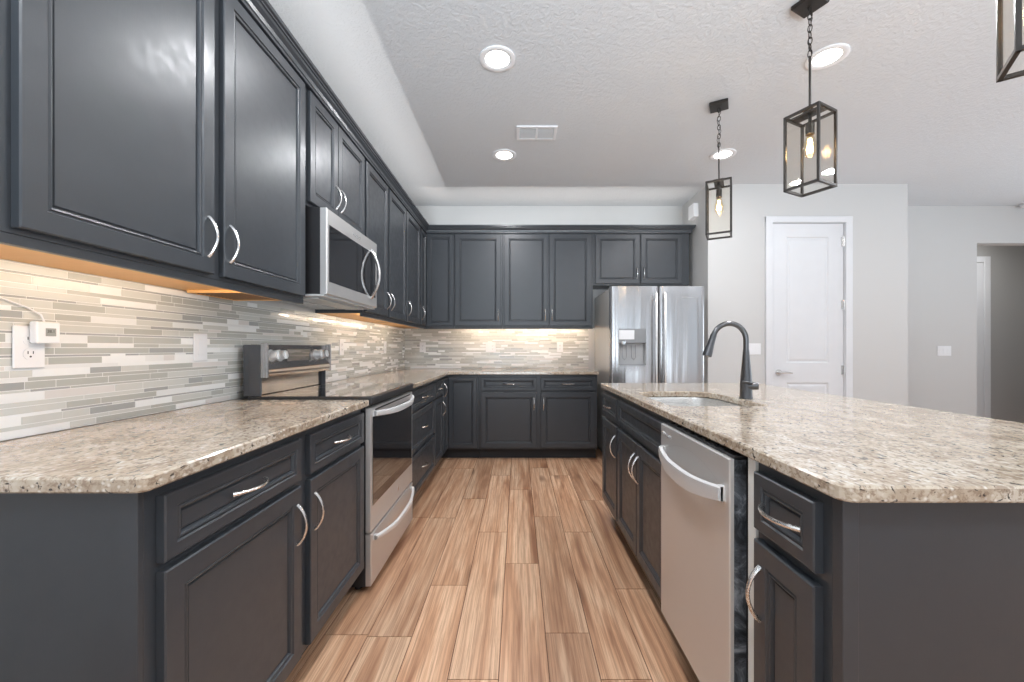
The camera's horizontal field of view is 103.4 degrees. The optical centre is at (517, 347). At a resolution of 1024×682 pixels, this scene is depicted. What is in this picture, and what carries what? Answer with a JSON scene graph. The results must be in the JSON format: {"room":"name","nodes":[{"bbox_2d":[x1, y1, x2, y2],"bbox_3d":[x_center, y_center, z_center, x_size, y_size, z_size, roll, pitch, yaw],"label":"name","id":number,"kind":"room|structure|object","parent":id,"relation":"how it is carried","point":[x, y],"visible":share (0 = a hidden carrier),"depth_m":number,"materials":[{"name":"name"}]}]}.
{"room":"kitchen","nodes":[
{"label":"kitchen","id":0,"kind":"room"},
{"bbox_2d":[0,259,404,441],"bbox_3d":[-1.404,-0.263,1.045,0.128,2.840,7.730,0,0,0],"label":"wall","id":1,"kind":"structure","parent":0,"point":[124,350],"depth_m":1.41,"materials":[{"name":"tile"}]},
{"bbox_2d":[12,325,44,368],"bbox_3d":[-1.335,-0.003,1.104,0.008,0.116,0.072,0,0,0],"label":"wall outlet","id":2,"kind":"object","parent":1,"relation":"attached to","point":[25,354],"visible":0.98,"depth_m":1.09,"materials":[{"name":"white plastic"}]},
{"bbox_2d":[23,334,35,345],"bbox_3d":[-1.333,-0.022,1.104,0.002,0.033,0.033,0,0,0],"label":"socket","id":3,"kind":"object","parent":2,"relation":"attached to","point":[26,337],"depth_m":1.10,"materials":[{"name":"white plastic"}]},
{"bbox_2d":[0,297,59,342],"bbox_3d":[-1.323,-0.073,1.012,0.029,0.120,0.290,0,0,0],"label":"plug","id":4,"kind":"object","parent":2,"relation":"attached to","point":[40,332],"visible":1,"depth_m":1.11,"materials":[{"name":"white plastic"}]},
{"bbox_2d":[23,348,37,359],"bbox_3d":[-1.333,0.017,1.104,0.002,0.033,0.033,0,0,0],"label":"socket","id":5,"kind":"object","parent":2,"relation":"attached to","point":[28,353],"depth_m":1.10,"materials":[{"name":"white plastic"}]},
{"bbox_2d":[0,0,304,303],"bbox_3d":[-1.161,-0.747,1.350,0.371,1.072,1.180,0,0,0],"label":"upper cabinet","id":6,"kind":"object","parent":1,"relation":"attached to","point":[161,143],"visible":0.98,"depth_m":1.14,"materials":[{"name":"grey paint"}]},
{"bbox_2d":[187,290,281,300],"bbox_3d":[-1.205,-0.226,1.740,0.220,0.012,0.270,0,0,0],"label":"under-cabinet light","id":7,"kind":"object","parent":6,"relation":"attached to","point":[223,294],"visible":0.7,"depth_m":1.71,"materials":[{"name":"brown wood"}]},
{"bbox_2d":[238,0,695,234],"bbox_3d":[0.458,-1.308,2.776,2.976,0.082,4.027,0,0,0],"label":"crown molding","id":8,"kind":"structure","parent":6,"relation":"attached to","point":[262,12],"depth_m":2.52,"materials":[{"name":"grey paint"}]},
{"bbox_2d":[193,333,206,360],"bbox_3d":[-1.335,-0.003,1.700,0.008,0.116,0.072,0,0,0],"label":"wall switch","id":9,"kind":"object","parent":1,"relation":"attached to","point":[199,340],"visible":1,"depth_m":1.69,"materials":[{"name":"white plastic"}]},
{"bbox_2d":[305,87,364,234],"bbox_3d":[-1.161,-0.989,2.311,0.371,0.588,0.738,0,0,0],"label":"upper cabinet","id":10,"kind":"object","parent":1,"relation":"attached to","point":[334,167],"visible":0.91,"depth_m":2.21,"materials":[{"name":"grey paint"}]},
{"bbox_2d":[274,207,380,309],"bbox_3d":[-1.104,-0.469,2.328,0.468,0.445,0.700,0,0,0],"label":"microwave oven","id":11,"kind":"object","parent":10,"relation":"attached to","point":[343,271],"visible":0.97,"depth_m":2.15,"materials":[{"name":"silver metal"}]},
{"bbox_2d":[339,340,343,354],"bbox_3d":[-1.335,-0.005,3.060,0.008,0.116,0.072,0,0,0],"label":"wall outlet","id":12,"kind":"object","parent":1,"relation":"attached to","point":[341,342],"visible":1,"depth_m":3.05,"materials":[{"name":"white plastic"}]},
{"bbox_2d":[315,160,405,324],"bbox_3d":[-1.161,-0.747,3.179,0.371,1.072,0.994,0,0,0],"label":"upper cabinet","id":13,"kind":"object","parent":1,"relation":"attached to","point":[385,215],"visible":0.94,"depth_m":3.09,"materials":[{"name":"grey paint"}]},
{"bbox_2d":[371,211,419,327],"bbox_3d":[-1.161,-0.747,3.945,0.371,1.072,0.534,0,0,0],"label":"upper cabinet","id":14,"kind":"object","parent":1,"relation":"attached to","point":[412,227],"visible":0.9,"depth_m":3.90,"materials":[{"name":"grey paint"}]},
{"bbox_2d":[285,447,699,681],"bbox_3d":[3.226,1.182,1.620,9.348,0.050,8.840,0,0,0],"label":"floor","id":15,"kind":"structure","parent":0,"point":[502,569],"depth_m":1.89,"materials":[{"name":"brown wood"}]},
{"bbox_2d":[0,409,363,681],"bbox_3d":[-1.016,0.716,1.339,0.663,0.883,1.112,0,0,0],"label":"base cabinet","id":16,"kind":"object","parent":15,"relation":"on","point":[227,571],"visible":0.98,"depth_m":0.90,"materials":[{"name":"grey paint"}]},
{"bbox_2d":[0,400,368,492],"bbox_3d":[-1.024,0.258,1.326,0.647,0.030,1.142,0,0,0],"label":"countertop","id":17,"kind":"structure","parent":16,"relation":"on","point":[140,454],"depth_m":1.02,"materials":[{"name":"stone"}]},
{"bbox_2d":[243,343,413,589],"bbox_3d":[-0.970,0.567,2.280,0.677,1.180,0.756,0,0,0],"label":"range","id":18,"kind":"object","parent":15,"relation":"on","point":[270,371],"visible":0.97,"depth_m":2.11,"materials":[{"name":"silver metal"}]},
{"bbox_2d":[248,383,412,404],"bbox_3d":[-0.981,0.249,2.280,0.589,0.039,0.756,0,0,0],"label":"cooktop","id":19,"kind":"object","parent":18,"relation":"in","point":[376,393],"depth_m":2.13,"materials":[{"name":"black glass"}]},
{"bbox_2d":[408,381,434,495],"bbox_3d":[-1.016,0.716,3.086,0.663,0.883,0.835,0,0,0],"label":"base cabinet","id":20,"kind":"object","parent":15,"relation":"on","point":[423,406],"visible":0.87,"depth_m":3.08,"materials":[{"name":"grey paint"}]},
{"bbox_2d":[433,378,445,465],"bbox_3d":[-1.016,0.716,3.696,0.663,0.883,0.385,0,0,0],"label":"base cabinet","id":21,"kind":"object","parent":15,"relation":"on","point":[438,399],"visible":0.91,"depth_m":3.69,"materials":[{"name":"grey paint"}]},
{"bbox_2d":[441,375,479,457],"bbox_3d":[-0.877,0.716,4.338,0.939,0.883,0.901,0,0,0],"label":"base cabinet","id":22,"kind":"object","parent":15,"relation":"on","point":[460,394],"visible":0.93,"depth_m":4.17,"materials":[{"name":"grey paint"}]},
{"bbox_2d":[479,375,596,457],"bbox_3d":[0.207,0.716,4.457,1.226,0.883,0.663,0,0,0],"label":"base cabinet","id":23,"kind":"object","parent":15,"relation":"on","point":[521,416],"visible":0.98,"depth_m":4.17,"materials":[{"name":"grey paint"}]},
{"bbox_2d":[327,369,598,388],"bbox_3d":[-0.260,0.258,3.727,2.175,0.030,2.125,0,0,0],"label":"countertop","id":24,"kind":"structure","parent":23,"relation":"on","point":[418,377],"depth_m":4.14,"materials":[{"name":"stone"}]},
{"bbox_2d":[602,390,619,522],"bbox_3d":[0.868,0.716,2.562,0.654,0.883,0.425,0,0,0],"label":"base cabinet","id":25,"kind":"object","parent":15,"relation":"on","point":[610,425],"visible":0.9,"depth_m":2.54,"materials":[{"name":"grey paint"}]},
{"bbox_2d":[595,286,703,451],"bbox_3d":[1.357,0.279,4.311,0.915,1.757,0.898,0,0,0],"label":"refrigerator","id":26,"kind":"object","parent":15,"relation":"on","point":[644,334],"visible":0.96,"depth_m":3.92,"materials":[{"name":"metal"}]},
{"bbox_2d":[618,397,725,598],"bbox_3d":[0.868,0.716,1.964,0.654,0.883,0.770,0,0,0],"label":"base cabinet","id":27,"kind":"object","parent":15,"relation":"on","point":[639,432],"visible":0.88,"depth_m":1.90,"materials":[{"name":"grey paint"}]},
{"bbox_2d":[658,421,747,681],"bbox_3d":[0.817,0.719,1.317,0.609,0.876,0.510,0,0,0],"label":"dishwasher","id":28,"kind":"object","parent":15,"relation":"on","point":[704,482],"visible":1,"depth_m":1.19,"materials":[{"name":"silver metal"}]},
{"bbox_2d":[744,458,747,681],"bbox_3d":[0.861,0.702,1.317,0.520,0.790,0.502,0,0,0],"label":"tub","id":29,"kind":"object","parent":28,"relation":"in","point":[745,459],"depth_m":1.06,"materials":[{"name":"plastic"}]},
{"bbox_2d":[745,458,832,681],"bbox_3d":[0.868,0.716,0.899,0.654,0.883,0.271,0,0,0],"label":"base cabinet","id":30,"kind":"object","parent":15,"relation":"on","point":[792,573],"depth_m":0.87,"materials":[{"name":"grey paint"}]},
{"bbox_2d":[601,383,1023,502],"bbox_3d":[1.105,0.258,1.756,1.070,0.030,2.097,0,0,0],"label":"countertop","id":31,"kind":"structure","parent":30,"relation":"on","point":[848,449],"depth_m":1.06,"materials":[{"name":"stone"}]},
{"bbox_2d":[649,397,740,405],"bbox_3d":[0.850,0.367,1.972,0.434,0.184,0.589,0,0,0],"label":"sink","id":32,"kind":"object","parent":31,"relation":"in","point":[675,401],"visible":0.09,"depth_m":2.25,"materials":[{"name":"metal"}]},
{"bbox_2d":[702,321,758,398],"bbox_3d":[1.018,0.056,1.927,0.258,0.374,0.095,0,0,0],"label":"faucet","id":33,"kind":"object","parent":31,"relation":"on","point":[747,386],"visible":1,"depth_m":1.93,"materials":[{"name":"grey metal"}]},
{"bbox_2d":[833,498,1023,681],"bbox_3d":[0.944,0.716,1.756,0.703,0.882,2.039,0,0,0],"label":"panel","id":34,"kind":"object","parent":15,"relation":"on","point":[923,592],"visible":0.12,"depth_m":0.74,"materials":[{"name":"grey paint"}]},
{"bbox_2d":[404,206,681,370],"bbox_3d":[0.301,-0.263,4.846,3.298,2.840,0.128,0,0,0],"label":"wall","id":35,"kind":"structure","parent":0,"point":[445,348],"depth_m":4.78,"materials":[{"name":"tile"}]},
{"bbox_2d":[420,342,425,351],"bbox_3d":[-1.128,-0.008,4.777,0.072,0.116,0.008,0,0,0],"label":"wall outlet","id":36,"kind":"object","parent":35,"relation":"attached to","point":[422,344],"visible":1,"depth_m":4.78,"materials":[{"name":"white plastic"}]},
{"bbox_2d":[393,228,454,328],"bbox_3d":[-1.026,-0.747,4.502,0.642,1.072,0.575,0,0,0],"label":"upper cabinet","id":37,"kind":"object","parent":35,"relation":"attached to","point":[437,251],"visible":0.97,"depth_m":4.47,"materials":[{"name":"grey paint"}]},
{"bbox_2d":[455,234,502,328],"bbox_3d":[-0.436,-0.747,4.607,0.533,1.072,0.363,0,0,0],"label":"upper cabinet","id":38,"kind":"object","parent":35,"relation":"attached to","point":[478,257],"visible":0.98,"depth_m":4.47,"materials":[{"name":"grey paint"}]},
{"bbox_2d":[486,342,495,351],"bbox_3d":[-0.322,-0.008,4.777,0.118,0.116,0.008,0,0,0],"label":"wall outlet","id":39,"kind":"object","parent":35,"relation":"attached to","point":[490,346],"visible":1,"depth_m":4.78,"materials":[{"name":"white plastic"}]},
{"bbox_2d":[405,329,588,367],"bbox_3d":[-0.256,0.007,4.786,2.182,0.468,0.007,0,0,0],"label":"tile backsplash","id":40,"kind":"structure","parent":35,"relation":"attached to","point":[445,348],"depth_m":4.78,"materials":[{"name":"tile"}]},
{"bbox_2d":[503,234,592,328],"bbox_3d":[0.331,-0.747,4.607,0.998,1.072,0.363,0,0,0],"label":"upper cabinet","id":41,"kind":"object","parent":35,"relation":"attached to","point":[548,278],"visible":1,"depth_m":4.47,"materials":[{"name":"grey paint"}]},
{"bbox_2d":[557,342,562,351],"bbox_3d":[0.495,-0.008,4.777,0.072,0.116,0.008,0,0,0],"label":"wall outlet","id":42,"kind":"object","parent":35,"relation":"attached to","point":[559,344],"visible":1,"depth_m":4.78,"materials":[{"name":"white plastic"}]},
{"bbox_2d":[593,234,688,289],"bbox_3d":[1.365,-0.988,4.607,1.066,0.590,0.363,0,0,0],"label":"upper cabinet","id":43,"kind":"object","parent":35,"relation":"attached to","point":[658,260],"visible":0.98,"depth_m":4.47,"materials":[{"name":"grey paint"}]},
{"bbox_2d":[268,0,1023,205],"bbox_3d":[3.201,-1.733,1.620,9.398,0.100,8.940,0,0,0],"label":"ceiling","id":44,"kind":"structure","parent":0,"point":[628,87],"depth_m":2.64,"materials":[{"name":"white paint"}]},
{"bbox_2d":[479,45,514,71],"bbox_3d":[-0.120,-1.678,2.350,0.210,0.008,0.210,0,0,0],"label":"recessed light","id":45,"kind":"object","parent":44,"relation":"in","point":[495,58],"visible":1,"depth_m":2.34,"materials":[{"name":"white plastic"}]},
{"bbox_2d":[492,149,515,160],"bbox_3d":[-0.120,-1.678,3.520,0.210,0.008,0.210,0,0,0],"label":"recessed light","id":46,"kind":"object","parent":44,"relation":"in","point":[501,154],"visible":1,"depth_m":3.51,"materials":[{"name":"white plastic"}]},
{"bbox_2d":[517,126,557,139],"bbox_3d":[0.145,-1.678,3.155,0.310,0.010,0.200,0,0,0],"label":"ceiling vent","id":47,"kind":"object","parent":44,"relation":"in","point":[523,132],"visible":1,"depth_m":3.14,"materials":[{"name":"white plastic"}]},
{"bbox_2d":[705,98,731,239],"bbox_3d":[1.388,-1.227,2.790,0.160,0.912,0.160,0,0,29],"label":"pendant light","id":48,"kind":"object","parent":44,"relation":"hanging from","point":[719,105],"visible":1,"depth_m":2.78,"materials":[{"name":"brown metal"}]},
{"bbox_2d":[716,183,721,198],"bbox_3d":[1.388,-1.088,2.790,0.038,0.100,0.038,0,0,29],"label":"socket","id":49,"kind":"object","parent":48,"relation":"attached to","point":[719,191],"depth_m":2.78,"materials":[{"name":"brown metal"}]},
{"bbox_2d":[710,148,736,160],"bbox_3d":[1.780,-1.678,3.510,0.210,0.008,0.210,0,0,0],"label":"recessed light","id":50,"kind":"object","parent":44,"relation":"in","point":[727,153],"visible":0.92,"depth_m":3.50,"materials":[{"name":"white plastic"}]},
{"bbox_2d":[783,0,837,197],"bbox_3d":[1.420,-1.227,1.965,0.160,0.912,0.160,0,0,-27],"label":"pendant light","id":51,"kind":"object","parent":44,"relation":"hanging from","point":[803,8],"visible":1,"depth_m":1.96,"materials":[{"name":"brown metal"}]},
{"bbox_2d":[805,114,814,136],"bbox_3d":[1.420,-1.088,1.965,0.038,0.100,0.038,0,0,-27],"label":"socket","id":52,"kind":"object","parent":51,"relation":"attached to","point":[810,125],"depth_m":1.96,"materials":[{"name":"brown metal"}]},
{"bbox_2d":[805,43,849,69],"bbox_3d":[1.786,-1.678,2.335,0.210,0.008,0.210,0,0,0],"label":"recessed light","id":53,"kind":"object","parent":44,"relation":"in","point":[828,56],"visible":0.94,"depth_m":2.33,"materials":[{"name":"white plastic"}]},
{"bbox_2d":[996,0,1023,82],"bbox_3d":[1.405,-1.227,1.064,0.160,0.912,0.160,0,0,38],"label":"pendant light","id":54,"kind":"object","parent":44,"relation":"hanging from","point":[1001,71],"visible":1,"depth_m":1.14,"materials":[{"name":"brown metal"}]},
{"bbox_2d":[682,188,703,285],"bbox_3d":[2.000,-0.263,4.578,0.100,2.840,0.664,0,0,0],"label":"wall","id":55,"kind":"structure","parent":0,"point":[696,238],"depth_m":4.41,"materials":[{"name":"paint"}]},
{"bbox_2d":[688,203,697,220],"bbox_3d":[1.922,-1.493,4.430,0.054,0.150,0.140,0,0,0],"label":"door chime","id":56,"kind":"object","parent":55,"relation":"attached to","point":[693,209],"visible":1,"depth_m":4.39,"materials":[{"name":"white plastic"}]},
{"bbox_2d":[704,184,907,405],"bbox_3d":[2.975,-0.263,4.468,2.050,2.840,0.644,0,0,0],"label":"wall","id":57,"kind":"structure","parent":0,"point":[734,267],"depth_m":4.15,"materials":[{"name":"paint"}]},
{"bbox_2d":[749,343,760,354],"bbox_3d":[2.430,0.010,4.141,0.118,0.116,0.008,0,0,0],"label":"wall switch","id":58,"kind":"object","parent":57,"relation":"attached to","point":[754,348],"visible":0.93,"depth_m":4.14,"materials":[{"name":"white plastic"}]},
{"bbox_2d":[773,224,844,395],"bbox_3d":[2.986,-0.067,4.144,0.747,2.427,0.098,0,0,0],"label":"door","id":59,"kind":"structure","parent":57,"relation":"in","point":[808,302],"depth_m":4.16,"materials":[{"name":"white paint"}]},
{"bbox_2d":[765,216,852,397],"bbox_3d":[2.980,-0.096,4.187,0.890,2.505,0.118,0,0,0],"label":"trim","id":60,"kind":"structure","parent":57,"relation":"attached to","point":[847,221],"depth_m":4.13,"materials":[{"name":"white paint"}]},
{"bbox_2d":[908,206,1023,415],"bbox_3d":[5.750,-0.263,4.850,3.700,2.840,0.120,0,0,0],"label":"wall","id":61,"kind":"structure","parent":0,"point":[943,241],"depth_m":4.79,"materials":[{"name":"paint"}]},
{"bbox_2d":[937,346,950,355],"bbox_3d":[5.050,0.035,4.785,0.164,0.116,0.008,0,0,0],"label":"wall switch","id":62,"kind":"object","parent":61,"relation":"attached to","point":[941,350],"visible":1,"depth_m":4.78,"materials":[{"name":"white plastic"}]},
{"bbox_2d":[977,246,1023,422],"bbox_3d":[5.820,-0.263,5.475,3.960,2.840,1.130,0,0,0],"label":"wall","id":63,"kind":"structure","parent":0,"point":[1007,262],"depth_m":5.94,"materials":[{"name":"paint"}]},
{"bbox_2d":[977,263,983,416],"bbox_3d":[6.440,-0.051,5.934,0.790,2.395,0.011,0,0,0],"label":"door","id":64,"kind":"structure","parent":63,"relation":"in","point":[980,266],"depth_m":5.93,"materials":[{"name":"white paint"}]},
{"bbox_2d":[977,256,990,417],"bbox_3d":[6.440,-0.093,5.929,0.980,2.500,0.019,0,0,0],"label":"trim","id":65,"kind":"structure","parent":63,"relation":"attached to","point":[986,260],"depth_m":5.92,"materials":[{"name":"white paint"}]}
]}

